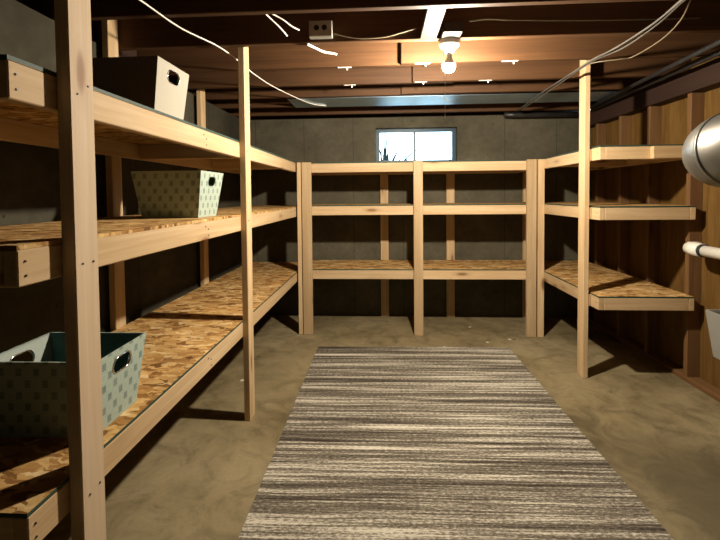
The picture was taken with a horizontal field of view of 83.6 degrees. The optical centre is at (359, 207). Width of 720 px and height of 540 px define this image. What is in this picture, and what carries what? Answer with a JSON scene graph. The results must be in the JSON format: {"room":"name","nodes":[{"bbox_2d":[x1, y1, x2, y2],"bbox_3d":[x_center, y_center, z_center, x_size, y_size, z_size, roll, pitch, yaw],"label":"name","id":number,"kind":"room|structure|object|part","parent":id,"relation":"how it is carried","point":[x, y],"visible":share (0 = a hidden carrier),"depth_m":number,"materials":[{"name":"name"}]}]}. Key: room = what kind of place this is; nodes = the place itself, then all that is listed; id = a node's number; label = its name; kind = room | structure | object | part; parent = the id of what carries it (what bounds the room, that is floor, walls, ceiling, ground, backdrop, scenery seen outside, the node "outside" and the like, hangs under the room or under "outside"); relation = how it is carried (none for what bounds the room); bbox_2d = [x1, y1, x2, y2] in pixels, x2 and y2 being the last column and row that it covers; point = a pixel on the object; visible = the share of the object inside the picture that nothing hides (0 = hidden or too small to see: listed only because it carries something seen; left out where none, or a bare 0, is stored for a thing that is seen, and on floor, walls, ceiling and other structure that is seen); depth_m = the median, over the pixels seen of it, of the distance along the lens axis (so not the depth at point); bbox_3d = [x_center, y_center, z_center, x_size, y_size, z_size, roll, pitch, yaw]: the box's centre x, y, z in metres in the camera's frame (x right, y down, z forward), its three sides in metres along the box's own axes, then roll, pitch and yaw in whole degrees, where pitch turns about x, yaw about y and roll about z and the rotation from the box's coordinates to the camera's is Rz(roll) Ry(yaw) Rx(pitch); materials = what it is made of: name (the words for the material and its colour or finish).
{"room":"basement storage room","nodes":[
{"label":"basement storage room","id":0,"kind":"room"},
{"bbox_2d":[0,0,241,361],"bbox_3d":[-1.626,0.232,1.309,0.200,2.246,7.112,0,2,3],"label":"wall","id":1,"kind":"structure","parent":0,"point":[29,174],"depth_m":1.97,"materials":[{"name":"concrete"}]},
{"bbox_2d":[16,0,719,119],"bbox_3d":[0.374,-1.037,1.154,4.230,0.265,7.112,0,2,3],"label":"ceiling","id":2,"kind":"structure","parent":0,"point":[546,52],"depth_m":2.58,"materials":[{"name":"brown wood"}]},
{"bbox_2d":[139,0,325,105],"bbox_3d":[-0.741,-0.931,2.705,0.147,0.016,2.486,0,2,16],"label":"cable","id":3,"kind":"object","parent":2,"relation":"attached to","point":[143,2],"visible":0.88,"depth_m":2.23,"materials":[{"name":"white plastic"}]},
{"bbox_2d":[266,14,287,35],"bbox_3d":[-0.425,-0.921,2.024,0.010,0.051,0.211,0,2,23],"label":"cable","id":4,"kind":"object","parent":2,"relation":"attached to","point":[269,17],"visible":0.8,"depth_m":2.03,"materials":[{"name":"white plastic"}]},
{"bbox_2d":[272,14,298,30],"bbox_3d":[-0.377,-0.928,2.002,0.014,0.037,0.202,1,2,40],"label":"cable","id":5,"kind":"object","parent":2,"relation":"attached to","point":[272,14],"visible":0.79,"depth_m":2.01,"materials":[{"name":"white plastic"}]},
{"bbox_2d":[309,20,332,39],"bbox_3d":[-0.219,-0.993,2.256,0.130,0.087,0.048,0,2,3],"label":"junction box","id":6,"kind":"object","parent":2,"relation":"attached to","point":[317,29],"visible":1,"depth_m":2.23,"materials":[{"name":"metal"}]},
{"bbox_2d":[306,43,336,55],"bbox_3d":[-0.227,-0.927,2.372,0.219,0.024,0.036,-2,2,-41],"label":"cable","id":7,"kind":"object","parent":2,"relation":"attached to","point":[307,44],"visible":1,"depth_m":2.37,"materials":[{"name":"white plastic"}]},
{"bbox_2d":[333,28,415,38],"bbox_3d":[0.079,-0.970,2.252,0.467,0.054,0.018,0,2,2],"label":"cable","id":8,"kind":"object","parent":2,"relation":"attached to","point":[413,28],"visible":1,"depth_m":2.25,"materials":[{"name":"white plastic"}]},
{"bbox_2d":[439,21,462,72],"bbox_3d":[0.501,-0.741,2.234,0.116,0.496,0.183,0,2,3],"label":"ceiling light","id":9,"kind":"object","parent":2,"relation":"attached to","point":[451,32],"visible":1,"depth_m":2.21,"materials":[{"name":"white glass"}]},
{"bbox_3d":[0.504,-0.792,2.289,0.072,0.054,0.072,0,24,3],"label":"bulb","id":10,"kind":"part","parent":9,"relation":"part of","materials":[{"name":"white glass"}]},
{"bbox_2d":[288,91,626,107],"bbox_3d":[0.831,-0.987,3.704,2.950,0.002,0.365,0,2,3],"label":"metal panel","id":11,"kind":"object","parent":2,"relation":"attached to","point":[565,96],"visible":0.79,"depth_m":3.69,"materials":[{"name":"silver metal"}]},
{"bbox_2d":[503,112,578,117],"bbox_3d":[1.966,-0.988,4.286,0.851,0.061,0.052,0,2,3],"label":"pipe","id":12,"kind":"object","parent":2,"relation":"attached to","point":[506,114],"visible":0.79,"depth_m":4.27,"materials":[{"name":"metal"}]},
{"bbox_2d":[469,17,699,21],"bbox_3d":[1.212,-1.024,2.191,1.216,0.038,0.010,0,2,3],"label":"cable","id":13,"kind":"object","parent":2,"relation":"attached to","point":[694,17],"visible":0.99,"depth_m":2.19,"materials":[{"name":"plastic"}]},
{"bbox_2d":[517,0,683,110],"bbox_3d":[1.478,-0.931,2.672,0.032,0.040,2.761,0,2,4],"label":"cable","id":14,"kind":"object","parent":2,"relation":"attached to","point":[680,1],"visible":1,"depth_m":2.28,"materials":[{"name":"white plastic"}]},
{"bbox_2d":[520,0,685,110],"bbox_3d":[1.500,-0.929,2.671,0.046,0.040,2.761,0,2,4],"label":"cable","id":15,"kind":"object","parent":2,"relation":"attached to","point":[676,7],"visible":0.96,"depth_m":2.28,"materials":[{"name":"white plastic"}]},
{"bbox_2d":[590,0,690,63],"bbox_3d":[1.545,-0.909,2.168,0.186,0.034,0.843,0,2,3],"label":"cable","id":16,"kind":"object","parent":2,"relation":"hanging from","point":[689,0],"visible":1,"depth_m":2.22,"materials":[{"name":"white plastic"}]},
{"bbox_2d":[590,39,719,108],"bbox_3d":[2.104,-0.948,2.807,0.054,0.031,2.508,0,2,8],"label":"pipe","id":17,"kind":"object","parent":2,"relation":"attached to","point":[716,43],"visible":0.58,"depth_m":2.77,"materials":[{"name":"metal"}]},
{"bbox_2d":[591,49,719,110],"bbox_3d":[2.210,-0.949,2.800,0.045,0.035,2.502,0,2,6],"label":"pipe","id":18,"kind":"object","parent":2,"relation":"attached to","point":[716,53],"visible":0.93,"depth_m":2.92,"materials":[{"name":"metal"}]},
{"bbox_2d":[42,315,719,539],"bbox_3d":[0.396,1.400,1.231,4.230,0.120,7.112,0,2,3],"label":"floor","id":19,"kind":"structure","parent":0,"point":[198,473],"depth_m":2.40,"materials":[{"name":"concrete"}]},
{"bbox_2d":[0,0,303,539],"bbox_3d":[-1.030,0.066,2.770,0.764,2.476,3.633,0,2,3],"label":"shelving unit","id":20,"kind":"object","parent":19,"relation":"on","point":[43,479],"visible":0.95,"depth_m":1.35,"materials":[{"name":"brown wood"}]},
{"bbox_3d":[-1.138,0.147,0.985,0.594,0.089,0.038,0,2,3],"label":"rail","id":21,"kind":"part","parent":20,"relation":"part of","materials":[{"name":"brown wood"}]},
{"bbox_3d":[-1.132,0.794,1.008,0.594,0.089,0.038,0,2,3],"label":"rail","id":22,"kind":"part","parent":20,"relation":"part of","materials":[{"name":"brown wood"}]},
{"bbox_2d":[0,332,145,436],"bbox_3d":[-0.990,0.599,1.384,0.372,0.250,0.272,0,2,2],"label":"storage bin","id":23,"kind":"object","parent":20,"relation":"on","point":[33,394],"visible":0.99,"depth_m":1.28,"materials":[{"name":"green fabric"}]},
{"bbox_3d":[-0.776,0.116,1.118,0.038,2.476,0.089,0,2,3],"label":"post","id":24,"kind":"part","parent":20,"relation":"part of","materials":[{"name":"brown wood"}]},
{"bbox_3d":[-1.418,0.091,2.336,0.038,2.461,0.089,0,2,3],"label":"post","id":25,"kind":"part","parent":20,"relation":"part of","materials":[{"name":"brown wood"}]},
{"bbox_2d":[92,56,188,119],"bbox_3d":[-0.989,-0.495,1.766,0.370,0.236,0.262,0,2,3],"label":"storage bin","id":26,"kind":"object","parent":20,"relation":"on","point":[144,80],"visible":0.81,"depth_m":1.64,"materials":[{"name":"beige fabric"}]},
{"bbox_3d":[-0.740,-0.344,2.455,0.038,0.089,3.063,0,2,3],"label":"rail","id":27,"kind":"part","parent":20,"relation":"part of","materials":[{"name":"brown wood"}]},
{"bbox_3d":[-1.041,-0.401,2.756,0.672,0.011,3.633,0,2,3],"label":"shelf panel","id":28,"kind":"part","parent":20,"relation":"part of","materials":[{"name":"brown wood"}]},
{"bbox_3d":[-1.037,0.040,2.773,0.672,0.011,3.626,0,2,3],"label":"shelf panel","id":29,"kind":"part","parent":20,"relation":"part of","materials":[{"name":"brown wood"}]},
{"bbox_3d":[-1.031,0.686,2.795,0.672,0.011,3.623,0,2,3],"label":"shelf panel","id":30,"kind":"part","parent":20,"relation":"part of","materials":[{"name":"brown wood"}]},
{"bbox_3d":[-0.736,0.097,2.472,0.038,0.089,3.056,0,2,3],"label":"rail","id":31,"kind":"part","parent":20,"relation":"part of","materials":[{"name":"brown wood"}]},
{"bbox_3d":[-0.730,0.743,2.494,0.038,0.089,3.053,0,2,3],"label":"rail","id":32,"kind":"part","parent":20,"relation":"part of","materials":[{"name":"brown wood"}]},
{"bbox_2d":[131,170,223,217],"bbox_3d":[-0.981,-0.070,2.201,0.370,0.242,0.290,0,2,3],"label":"storage bin","id":33,"kind":"object","parent":20,"relation":"on","point":[160,194],"visible":1,"depth_m":2.08,"materials":[{"name":"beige fabric"}]},
{"bbox_3d":[-1.057,-0.342,2.474,0.594,0.089,0.038,0,2,3],"label":"cross rail","id":34,"kind":"part","parent":20,"relation":"part of","materials":[{"name":"brown wood"}]},
{"bbox_3d":[-1.353,0.054,3.481,0.038,2.461,0.089,0,2,3],"label":"post","id":35,"kind":"part","parent":20,"relation":"part of","materials":[{"name":"brown wood"}]},
{"bbox_3d":[-0.997,-0.376,3.521,0.594,0.089,0.038,0,2,3],"label":"cross rail","id":36,"kind":"part","parent":20,"relation":"part of","materials":[{"name":"brown wood"}]},
{"bbox_3d":[-0.698,0.080,2.475,0.038,2.461,0.089,0,2,3],"label":"post","id":37,"kind":"part","parent":20,"relation":"part of","materials":[{"name":"brown wood"}]},
{"bbox_3d":[-0.593,0.409,4.017,0.038,1.703,0.089,0,2,3],"label":"post","id":38,"kind":"part","parent":20,"relation":"part of","materials":[{"name":"brown wood"}]},
{"bbox_2d":[296,159,536,336],"bbox_3d":[0.631,0.392,4.223,2.488,1.703,0.646,0,2,3],"label":"shelving unit","id":39,"kind":"object","parent":19,"relation":"on","point":[418,269],"visible":0.97,"depth_m":3.95,"materials":[{"name":"brown wood"}]},
{"bbox_3d":[-0.520,0.410,3.987,0.093,1.703,0.038,0,2,3],"label":"post","id":40,"kind":"part","parent":39,"relation":"part of","materials":[{"name":"brown wood"}]},
{"bbox_3d":[0.021,-0.391,3.969,1.079,0.089,0.038,0,2,3],"label":"rail","id":41,"kind":"part","parent":39,"relation":"part of","materials":[{"name":"brown wood"}]},
{"bbox_3d":[0.024,0.031,3.983,1.079,0.089,0.038,0,2,3],"label":"rail","id":42,"kind":"part","parent":39,"relation":"part of","materials":[{"name":"brown wood"}]},
{"bbox_3d":[0.030,0.666,4.003,1.079,0.089,0.038,0,2,3],"label":"rail","id":43,"kind":"part","parent":39,"relation":"part of","materials":[{"name":"brown wood"}]},
{"bbox_3d":[0.278,0.396,4.548,0.089,1.680,0.039,0,2,3],"label":"post","id":44,"kind":"part","parent":39,"relation":"part of","materials":[{"name":"brown wood"}]},
{"bbox_3d":[0.575,-0.453,4.200,2.389,0.010,0.564,0,2,3],"label":"shelf panel","id":45,"kind":"part","parent":39,"relation":"part of","materials":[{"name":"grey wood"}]},
{"bbox_3d":[0.584,0.603,4.233,2.389,0.010,0.564,0,2,3],"label":"shelf panel","id":46,"kind":"part","parent":39,"relation":"part of","materials":[{"name":"brown wood"}]},
{"bbox_3d":[0.569,0.402,3.925,0.089,1.703,0.038,0,2,3],"label":"post","id":47,"kind":"part","parent":39,"relation":"part of","materials":[{"name":"brown wood"}]},
{"bbox_3d":[0.579,-0.031,4.213,2.389,0.010,0.564,0,2,3],"label":"shelf panel","id":48,"kind":"part","parent":39,"relation":"part of","materials":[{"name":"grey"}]},
{"bbox_3d":[1.010,0.391,4.506,0.089,1.680,0.039,0,2,3],"label":"post","id":49,"kind":"part","parent":39,"relation":"part of","materials":[{"name":"brown wood"}]},
{"bbox_3d":[1.100,-0.399,3.908,1.065,0.089,0.038,0,2,3],"label":"rail","id":50,"kind":"part","parent":39,"relation":"part of","materials":[{"name":"brown wood"}]},
{"bbox_3d":[1.103,0.023,3.921,1.065,0.089,0.038,0,2,3],"label":"rail","id":51,"kind":"part","parent":39,"relation":"part of","materials":[{"name":"brown wood"}]},
{"bbox_3d":[1.109,0.658,3.941,1.065,0.089,0.038,0,2,3],"label":"rail","id":52,"kind":"part","parent":39,"relation":"part of","materials":[{"name":"brown wood"}]},
{"bbox_3d":[1.675,-0.411,4.138,0.038,0.089,0.488,0,2,3],"label":"cross rail","id":53,"kind":"part","parent":39,"relation":"part of","materials":[{"name":"brown wood"}]},
{"bbox_3d":[1.847,0.385,4.458,0.088,1.680,0.039,0,2,3],"label":"post","id":54,"kind":"part","parent":39,"relation":"part of","materials":[{"name":"brown wood"}]},
{"bbox_3d":[1.641,0.394,3.863,0.089,1.703,0.038,0,2,3],"label":"post","id":55,"kind":"part","parent":39,"relation":"part of","materials":[{"name":"brown wood"}]},
{"bbox_2d":[238,346,673,539],"bbox_3d":[0.409,1.297,2.408,1.755,0.010,2.440,0,2,2],"label":"rug","id":56,"kind":"object","parent":19,"relation":"on","point":[375,443],"visible":1,"depth_m":2.06,"materials":[{"name":"grey fabric"}]},
{"bbox_2d":[524,60,695,377],"bbox_3d":[2.041,0.019,3.607,0.714,2.461,1.610,0,2,3],"label":"shelving unit","id":57,"kind":"object","parent":19,"relation":"on","point":[598,287],"visible":0.86,"depth_m":2.99,"materials":[{"name":"brown wood"}]},
{"bbox_3d":[1.730,0.393,3.884,0.058,1.703,0.089,0,2,3],"label":"post","id":58,"kind":"part","parent":57,"relation":"part of","materials":[{"name":"brown wood"}]},
{"bbox_3d":[1.752,0.675,3.378,0.038,0.089,1.001,0,2,3],"label":"rail","id":59,"kind":"part","parent":57,"relation":"part of","materials":[{"name":"brown wood"}]},
{"bbox_3d":[1.746,0.031,3.358,0.038,0.089,1.001,0,2,3],"label":"rail","id":60,"kind":"part","parent":57,"relation":"part of","materials":[{"name":"brown wood"}]},
{"bbox_3d":[1.742,-0.398,3.345,0.038,0.089,1.001,0,2,3],"label":"rail","id":61,"kind":"part","parent":57,"relation":"part of","materials":[{"name":"brown wood"}]},
{"bbox_3d":[1.670,0.042,3.007,0.038,2.461,0.089,0,2,3],"label":"post","id":62,"kind":"part","parent":57,"relation":"part of","materials":[{"name":"brown wood"}]},
{"bbox_3d":[2.066,-0.409,3.596,0.578,0.089,0.038,0,2,3],"label":"cross rail","id":63,"kind":"part","parent":57,"relation":"part of","materials":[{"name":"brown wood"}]},
{"bbox_3d":[2.076,0.614,3.644,0.656,0.011,1.571,0,2,3],"label":"shelf panel","id":64,"kind":"part","parent":57,"relation":"part of","materials":[{"name":"brown wood"}]},
{"bbox_3d":[2.070,-0.030,3.623,0.656,0.011,1.571,0,2,3],"label":"shelf panel","id":65,"kind":"part","parent":57,"relation":"part of","materials":[{"name":"brown wood"}]},
{"bbox_3d":[2.066,-0.459,3.610,0.656,0.011,1.571,0,2,3],"label":"shelf panel","id":66,"kind":"part","parent":57,"relation":"part of","materials":[{"name":"brown wood"}]},
{"bbox_3d":[2.023,-0.385,2.847,0.578,0.089,0.038,0,2,3],"label":"rail","id":67,"kind":"part","parent":57,"relation":"part of","materials":[{"name":"brown wood"}]},
{"bbox_3d":[2.033,0.689,2.880,0.578,0.089,0.038,0,2,3],"label":"rail","id":68,"kind":"part","parent":57,"relation":"part of","materials":[{"name":"brown wood"}]},
{"bbox_3d":[2.027,0.044,2.860,0.578,0.089,0.038,0,2,3],"label":"rail","id":69,"kind":"part","parent":57,"relation":"part of","materials":[{"name":"brown wood"}]},
{"bbox_3d":[2.190,-0.384,2.799,0.315,0.087,0.038,0,2,3],"label":"rail","id":70,"kind":"part","parent":57,"relation":"part of","materials":[{"name":"beige wood"}]},
{"bbox_2d":[705,309,719,359],"bbox_3d":[2.145,0.951,1.972,0.326,0.700,0.739,0,2,3],"label":"tub","id":71,"kind":"object","parent":19,"relation":"on","point":[712,315],"visible":1,"depth_m":2.29,"materials":[{"name":"grey plastic"}]},
{"bbox_2d":[250,115,591,316],"bbox_3d":[0.682,0.107,4.636,4.030,2.246,0.200,0,2,3],"label":"wall","id":72,"kind":"structure","parent":0,"point":[486,137],"depth_m":4.54,"materials":[{"name":"concrete"}]},
{"bbox_2d":[376,128,455,161],"bbox_3d":[0.638,-0.702,4.638,0.905,0.393,0.050,0,2,3],"label":"window","id":73,"kind":"structure","parent":72,"relation":"in","point":[452,130],"depth_m":4.61,"materials":[{"name":"metal"}]},
{"bbox_2d":[588,56,719,401],"bbox_3d":[2.302,0.087,1.055,0.145,2.481,6.762,0,2,3],"label":"wall","id":74,"kind":"structure","parent":0,"point":[666,111],"depth_m":3.25,"materials":[{"name":"brown wood"}]},
{"bbox_3d":[2.311,1.308,1.094,0.090,0.038,6.762,0,2,3],"label":"sill plate","id":75,"kind":"part","parent":74,"relation":"part of","materials":[{"name":"brown wood"}]},
{"bbox_2d":[682,113,719,186],"bbox_3d":[1.856,-0.536,1.437,1.008,0.924,0.830,0,2,3],"label":"air duct","id":76,"kind":"object","parent":74,"relation":"attached to","point":[701,148],"visible":1,"depth_m":1.63,"materials":[{"name":"metal"}]},
{"bbox_2d":[683,242,719,259],"bbox_3d":[2.244,0.300,2.105,0.147,0.092,1.437,0,2,3],"label":"drain pipe","id":77,"kind":"object","parent":74,"relation":"attached to","point":[700,249],"visible":1,"depth_m":2.62,"materials":[{"name":"white plastic"}]},
{"bbox_3d":[0.783,-0.465,7.619,5.700,0.200,5.800,0,2,3],"label":"ground","id":78,"kind":"structure","parent":0,"visible":0},
{"bbox_2d":[380,134,419,160],"bbox_3d":[0.481,-0.686,4.912,0.492,0.422,0.099,0,2,3],"label":"plant","id":79,"kind":"object","parent":78,"relation":"on","point":[385,153],"visible":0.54,"depth_m":4.91,"materials":[{"name":"green plant"}]}
]}

